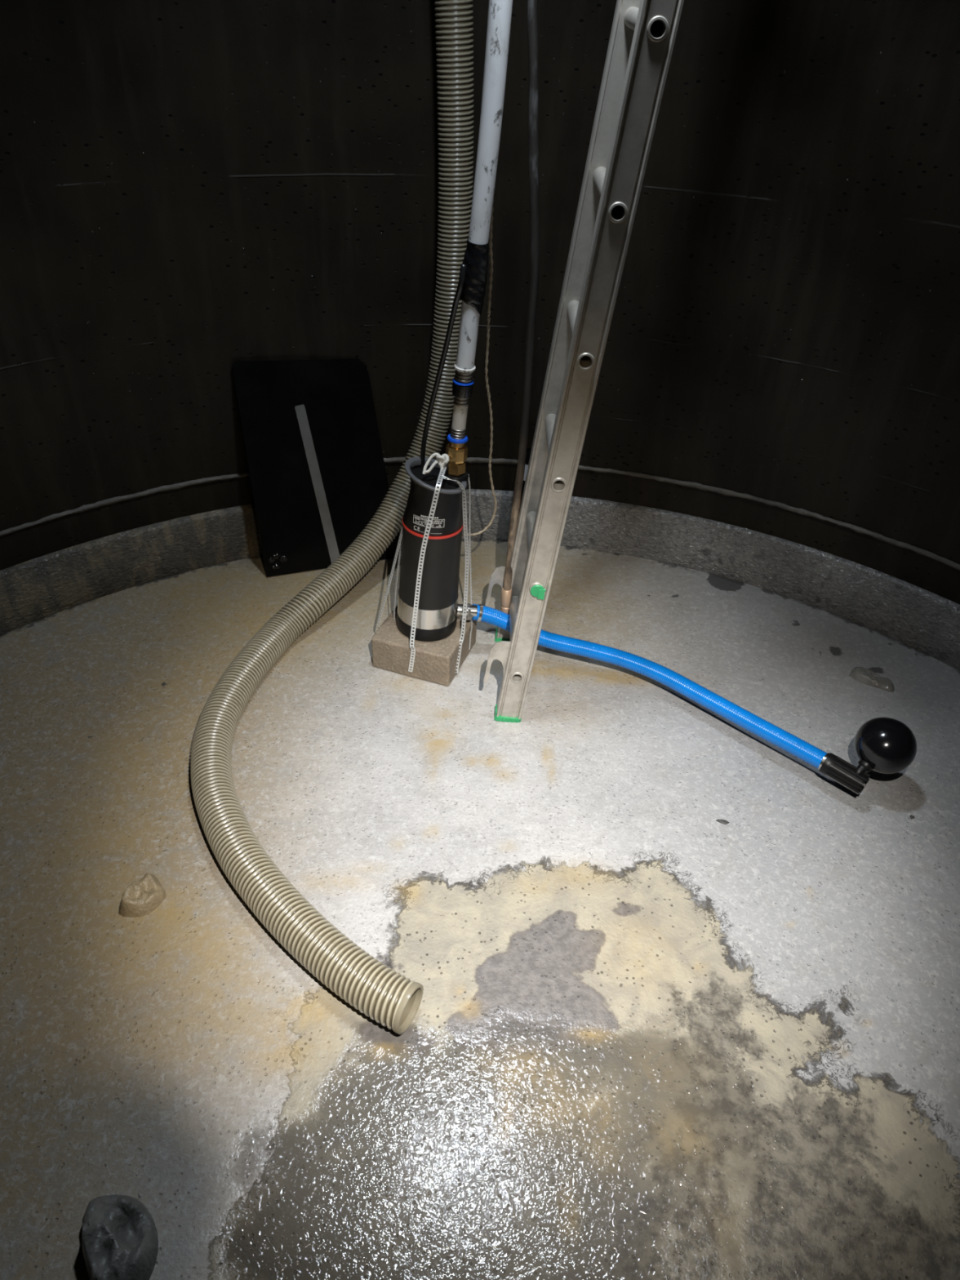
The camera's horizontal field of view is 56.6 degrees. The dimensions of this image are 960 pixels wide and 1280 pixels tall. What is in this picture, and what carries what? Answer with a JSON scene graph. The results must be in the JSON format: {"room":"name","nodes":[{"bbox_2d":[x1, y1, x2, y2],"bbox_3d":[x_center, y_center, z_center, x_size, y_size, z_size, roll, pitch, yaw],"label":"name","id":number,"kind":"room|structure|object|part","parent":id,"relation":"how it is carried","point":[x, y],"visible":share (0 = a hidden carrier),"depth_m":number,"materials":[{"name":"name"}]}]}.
{"room":"underground water tank","nodes":[
{"label":"underground water tank","id":0,"kind":"room"},
{"bbox_2d":[0,539,959,1279],"bbox_3d":[-0.004,0.704,1.477,3.374,0.002,3.374,3,37,0],"label":"floor","id":1,"kind":"structure","parent":0,"point":[650,1036],"depth_m":1.65,"materials":[{"name":"concrete"}]},
{"bbox_2d":[81,1195,158,1279],"bbox_3d":[-0.502,0.827,1.232,0.098,0.068,0.156,-14,40,-20],"label":"lump","id":2,"kind":"object","parent":1,"relation":"on","point":[120,1239],"visible":1,"depth_m":1.23,"materials":[{"name":"grey stone"}]},
{"bbox_2d":[119,873,166,917],"bbox_3d":[-0.640,0.479,1.701,0.078,0.039,0.096,3,37,0],"label":"lump","id":3,"kind":"object","parent":1,"relation":"on","point":[143,896],"visible":1,"depth_m":1.68,"materials":[{"name":"beige stone"}]},
{"bbox_2d":[231,359,400,577],"bbox_3d":[-0.448,-0.493,2.527,0.408,0.585,0.162,-11,39,-17],"label":"panel","id":4,"kind":"object","parent":1,"relation":"on","point":[336,396],"visible":0.98,"depth_m":2.51,"materials":[{"name":"black plastic"}]},
{"bbox_2d":[294,404,339,563],"bbox_3d":[-0.459,-0.426,2.542,0.028,0.467,0.148,-28,47,-33],"label":"bar","id":5,"kind":"object","parent":4,"relation":"attached to","point":[307,439],"visible":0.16,"depth_m":2.53,"materials":[{"name":"grey metal"}]},
{"bbox_2d":[190,0,474,1034],"bbox_3d":[-0.331,-0.424,1.713,0.564,1.479,1.670,3,37,0],"label":"corrugated hose","id":6,"kind":"object","parent":1,"relation":"on","point":[384,995],"visible":0.85,"depth_m":2.00,"materials":[{"name":"plastic"}]},
{"bbox_2d":[371,604,476,686],"bbox_3d":[-0.141,0.001,2.306,0.213,0.094,0.203,14,39,14],"label":"concrete block","id":7,"kind":"object","parent":1,"relation":"on","point":[435,661],"visible":0.66,"depth_m":2.23,"materials":[{"name":"beige concrete"}]},
{"bbox_2d":[408,466,446,671],"bbox_3d":[-0.113,-0.148,2.119,0.050,0.519,0.138,25,43,26],"label":"strap","id":8,"kind":"object","parent":7,"relation":"attached to","point":[442,470],"visible":1,"depth_m":2.07,"materials":[{"name":"grey metal"}]},
{"bbox_2d":[396,456,468,641],"bbox_3d":[-0.121,-0.215,2.143,0.167,0.451,0.153,10,38,9],"label":"pump","id":9,"kind":"object","parent":7,"relation":"on","point":[437,618],"visible":0.91,"depth_m":2.08,"materials":[{"name":"black plastic"}]},
{"bbox_2d":[377,506,406,628],"bbox_3d":[-0.215,-0.152,2.183,0.084,0.400,0.013,-1,38,-5],"label":"strap","id":10,"kind":"object","parent":9,"relation":"attached to","point":[401,532],"visible":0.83,"depth_m":2.18,"materials":[{"name":"grey metal"}]},
{"bbox_2d":[392,537,402,620],"bbox_3d":[-0.194,-0.188,2.183,0.047,0.343,0.011,3,37,0],"label":"strap","id":11,"kind":"object","parent":9,"relation":"attached to","point":[400,548],"visible":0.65,"depth_m":2.21,"materials":[{"name":"grey metal"}]},
{"bbox_2d":[422,453,448,474],"bbox_3d":[-0.101,-0.398,2.007,0.063,0.042,0.026,-7,39,-12],"label":"knot","id":12,"kind":"object","parent":9,"relation":"attached to","point":[442,461],"visible":0.99,"depth_m":2.00,"materials":[{"name":"white fabric"}]},
{"bbox_2d":[420,264,466,468],"bbox_3d":[-0.080,-0.558,1.906,0.120,0.490,0.025,30,45,31],"label":"power cable","id":13,"kind":"object","parent":9,"relation":"attached to","point":[463,267],"visible":0.94,"depth_m":1.89,"materials":[{"name":"black plastic"}]},
{"bbox_2d":[441,475,469,673],"bbox_3d":[-0.061,-0.146,2.123,0.067,0.527,0.073,3,37,0],"label":"strap","id":14,"kind":"object","parent":9,"relation":"attached to","point":[444,477],"visible":1,"depth_m":2.14,"materials":[{"name":"grey metal"}]},
{"bbox_2d":[468,474,472,649],"bbox_3d":[-0.025,-0.180,2.194,0.022,0.486,0.047,-4,38,-9],"label":"strap","id":15,"kind":"object","parent":9,"relation":"attached to","point":[468,474],"visible":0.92,"depth_m":2.19,"materials":[{"name":"grey metal"}]},
{"bbox_2d":[445,0,512,475],"bbox_3d":[-0.007,-0.742,1.740,0.061,0.945,0.132,-24,45,-31],"label":"riser pipe","id":16,"kind":"object","parent":9,"relation":"attached to","point":[500,11],"visible":0.97,"depth_m":1.69,"materials":[{"name":"white plastic"}]},
{"bbox_2d":[462,191,497,536],"bbox_3d":[0.004,-0.589,1.991,0.064,0.859,0.153,13,39,13],"label":"twine","id":17,"kind":"object","parent":16,"relation":"hanging from","point":[491,253],"visible":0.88,"depth_m":2.05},
{"bbox_2d":[518,448,531,515],"bbox_3d":[0.150,-0.398,2.644,0.098,0.341,0.083,3,37,0],"label":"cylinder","id":18,"kind":"object","parent":1,"relation":"on","point":[529,450],"visible":0.11,"depth_m":2.55,"materials":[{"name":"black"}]},
{"bbox_2d":[483,0,684,722],"bbox_3d":[0.194,-0.698,1.664,0.302,2.014,0.350,3,37,0],"label":"ladder","id":19,"kind":"object","parent":1,"relation":"on","point":[643,36],"visible":0.97,"depth_m":1.66,"materials":[{"name":"metal"}]},
{"bbox_2d":[500,0,539,614],"bbox_3d":[0.099,-0.649,1.978,0.064,1.376,0.211,-2,38,-7],"label":"cable","id":20,"kind":"object","parent":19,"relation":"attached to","point":[532,21],"visible":0.96,"depth_m":1.95,"materials":[{"name":"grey metal"}]},
{"bbox_3d":[0.214,-0.797,1.786,0.265,2.004,0.032,3,37,0],"label":"rail","id":21,"kind":"part","parent":19,"relation":"part of","materials":[{"name":"metal"}]},
{"bbox_2d":[456,603,916,794],"bbox_3d":[0.449,0.088,2.119,1.103,0.153,0.170,20,41,22],"label":"hose","id":22,"kind":"object","parent":1,"relation":"on","point":[885,745],"visible":0.89,"depth_m":2.03,"materials":[{"name":"blue plastic"}]},
{"bbox_2d":[715,819,728,824],"bbox_3d":[0.521,0.391,1.913,0.030,0.008,0.013,3,37,0],"label":"flake","id":23,"kind":"object","parent":1,"relation":"on","point":[722,821],"visible":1,"depth_m":1.91,"materials":[{"name":"grey"}]},
{"bbox_2d":[848,666,894,692],"bbox_3d":[1.021,0.099,2.313,0.116,0.023,0.057,24,42,26],"label":"lump","id":24,"kind":"object","parent":1,"relation":"on","point":[863,675],"visible":1,"depth_m":2.30,"materials":[{"name":"grey stone"}]},
{"bbox_2d":[0,0,959,604],"bbox_3d":[0.036,-0.138,0.831,3.430,2.120,3.430,3,37,0],"label":"wall","id":25,"kind":"structure","parent":0,"point":[190,189],"depth_m":2.17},
{"bbox_2d":[0,488,959,671],"bbox_3d":[0.000,0.642,1.430,3.439,0.160,3.439,3,37,0],"label":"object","id":26,"kind":"structure","parent":25,"relation":"attached to","point":[37,588],"depth_m":2.55,"materials":[{"name":"concrete"}]},
{"bbox_2d":[0,457,959,570],"bbox_3d":[0.006,0.501,1.321,3.444,0.025,3.444,3,37,0],"label":"trim","id":27,"kind":"structure","parent":25,"relation":"attached to","point":[395,460],"depth_m":2.49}
]}

